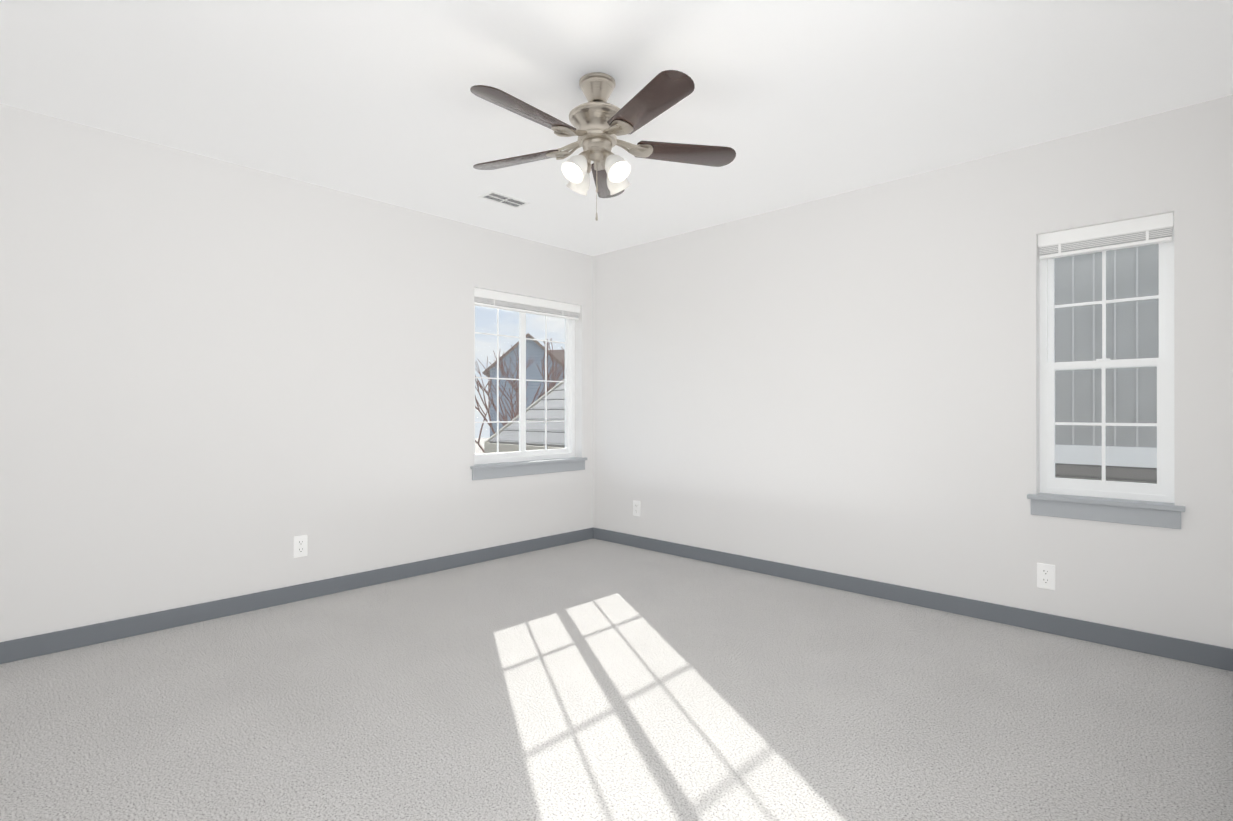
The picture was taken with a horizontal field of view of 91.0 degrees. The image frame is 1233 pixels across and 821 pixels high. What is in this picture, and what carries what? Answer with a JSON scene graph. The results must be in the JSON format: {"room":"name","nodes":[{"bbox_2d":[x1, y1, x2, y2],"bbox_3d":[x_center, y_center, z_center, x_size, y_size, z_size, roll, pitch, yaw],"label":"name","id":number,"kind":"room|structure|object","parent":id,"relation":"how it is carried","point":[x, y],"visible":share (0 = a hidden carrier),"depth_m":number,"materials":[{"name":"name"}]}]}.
{"room":"empty bedroom","nodes":[
{"label":"empty bedroom","id":0,"kind":"room"},
{"bbox_2d":[0,104,592,641],"bbox_3d":[-1.929,-0.131,4.233,0.180,2.740,5.110,0,0,44],"label":"wall","id":1,"kind":"structure","parent":0,"point":[220,380],"depth_m":3.66,"materials":[{"name":"white paint"}]},
{"bbox_2d":[0,527,593,663],"bbox_3d":[-1.859,1.186,4.165,0.015,0.105,4.750,0,0,44],"label":"baseboard","id":2,"kind":"structure","parent":1,"relation":"attached to","point":[43,644],"depth_m":3.73,"materials":[{"name":"grey paint"}]},
{"bbox_2d":[294,535,306,557],"bbox_3d":[-2.062,0.887,3.955,0.010,0.138,0.084,0,0,44],"label":"electrical outlet","id":3,"kind":"object","parent":1,"relation":"attached to","point":[300,546],"visible":1,"depth_m":3.95,"materials":[{"name":"white plastic"}]},
{"bbox_2d":[474,288,579,464],"bbox_3d":[-0.811,-0.265,5.415,0.148,1.480,1.195,0,0,44],"label":"window","id":4,"kind":"structure","parent":1,"relation":"in","point":[524,305],"depth_m":5.42,"materials":[{"name":"white plastic"}]},
{"bbox_2d":[470,457,586,479],"bbox_3d":[-0.764,0.507,5.370,0.136,0.115,1.275,0,0,44],"label":"sill","id":5,"kind":"structure","parent":1,"relation":"attached to","point":[502,470],"depth_m":5.28,"materials":[{"name":"grey paint"}]},
{"bbox_2d":[0,538,1232,820],"bbox_3d":[-0.277,1.313,2.657,4.746,0.150,5.110,0,0,44],"label":"floor","id":6,"kind":"structure","parent":0,"point":[592,680],"depth_m":2.48,"materials":[{"name":"carpet"}]},
{"bbox_2d":[0,0,1232,255],"bbox_3d":[-0.277,-1.577,2.659,4.746,0.150,5.110,0,0,44],"label":"ceiling","id":7,"kind":"structure","parent":0,"point":[792,102],"depth_m":2.79,"materials":[{"name":"white paint"}]},
{"bbox_2d":[478,191,530,208],"bbox_3d":[-0.796,-1.498,4.314,0.170,0.007,0.340,0,0,44],"label":"ceiling vent","id":8,"kind":"object","parent":7,"relation":"in","point":[503,199],"visible":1,"depth_m":4.31,"materials":[{"name":"white metal"}]},
{"bbox_2d":[470,70,735,220],"bbox_3d":[-0.117,-1.181,2.727,1.285,0.643,1.242,0,0,44],"label":"ceiling fan","id":9,"kind":"object","parent":7,"relation":"hanging from","point":[598,122],"visible":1,"depth_m":2.70,"materials":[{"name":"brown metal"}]},
{"bbox_2d":[593,95,1232,648],"bbox_3d":[1.424,-0.131,4.442,4.386,2.740,0.180,0,0,44],"label":"wall","id":10,"kind":"structure","parent":0,"point":[847,383],"depth_m":3.85,"materials":[{"name":"white paint"}]},
{"bbox_2d":[633,500,639,515],"bbox_3d":[0.182,0.888,5.494,0.084,0.138,0.010,0,0,44],"label":"electrical outlet","id":11,"kind":"object","parent":10,"relation":"attached to","point":[636,508],"visible":1,"depth_m":5.49,"materials":[{"name":"white plastic"}]},
{"bbox_2d":[593,528,1232,670],"bbox_3d":[1.357,1.186,4.371,4.356,0.105,0.015,0,0,44],"label":"baseboard","id":12,"kind":"structure","parent":10,"relation":"attached to","point":[1213,656],"depth_m":3.65,"materials":[{"name":"grey paint"}]},
{"bbox_2d":[1037,563,1054,589],"bbox_3d":[2.398,0.926,3.382,0.084,0.138,0.010,0,0,44],"label":"electrical outlet","id":13,"kind":"object","parent":10,"relation":"attached to","point":[1045,576],"visible":1,"depth_m":3.38,"materials":[{"name":"white plastic"}]},
{"bbox_2d":[1038,213,1173,502],"bbox_3d":[2.643,-0.249,3.289,0.573,1.495,0.148,0,0,44],"label":"window","id":14,"kind":"structure","parent":10,"relation":"in","point":[1137,232],"depth_m":3.27,"materials":[{"name":"white plastic"}]},
{"bbox_2d":[1027,493,1184,528],"bbox_3d":[2.598,0.531,3.243,0.653,0.115,0.136,0,0,44],"label":"sill","id":15,"kind":"structure","parent":10,"relation":"attached to","point":[1143,513],"depth_m":3.19,"materials":[{"name":"grey paint"}]},
{"label":"outside","id":16,"kind":"structure","parent":0,"visible":0},
{"bbox_2d":[475,438,487,453],"bbox_3d":[-0.566,4.550,20.025,140.000,0.200,140.000,0,0,44],"label":"ground","id":17,"kind":"structure","parent":16,"point":[482,440],"depth_m":77.74,"materials":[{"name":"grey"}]},
{"bbox_2d":[475,338,564,451],"bbox_3d":[-3.386,1.113,17.061,10.367,6.680,6.836,0,0,44],"label":"trees","id":18,"kind":"object","parent":17,"relation":"on","point":[515,413],"depth_m":15.00,"materials":[{"name":"brown plant"}]},
{"bbox_2d":[482,333,564,435],"bbox_3d":[-5.625,0.009,39.094,5.200,8.910,8.840,0,0,-7],"label":"house","id":19,"kind":"structure","parent":17,"relation":"on","point":[537,357],"depth_m":35.01,"materials":[{"name":"grey"}]},
{"bbox_2d":[484,378,564,452],"bbox_3d":[-0.172,1.592,9.895,2.650,5.702,2.896,0,0,44],"label":"tile roof","id":20,"kind":"structure","parent":17,"relation":"on","point":[552,402],"depth_m":9.64,"materials":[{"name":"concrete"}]},
{"bbox_2d":[549,350,564,363],"bbox_3d":[-4.451,-0.949,63.088,10.840,10.860,11.800,0,0,18],"label":"house","id":21,"kind":"structure","parent":17,"relation":"on","point":[554,353],"depth_m":62.47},
{"bbox_2d":[1055,244,1158,483],"bbox_3d":[4.853,-0.869,7.958,13.900,10.620,1.200,0,0,44],"label":"window glass","id":22,"kind":"object","parent":17,"relation":"on","point":[1092,350],"depth_m":7.24,"materials":[{"name":"white"}]}
]}

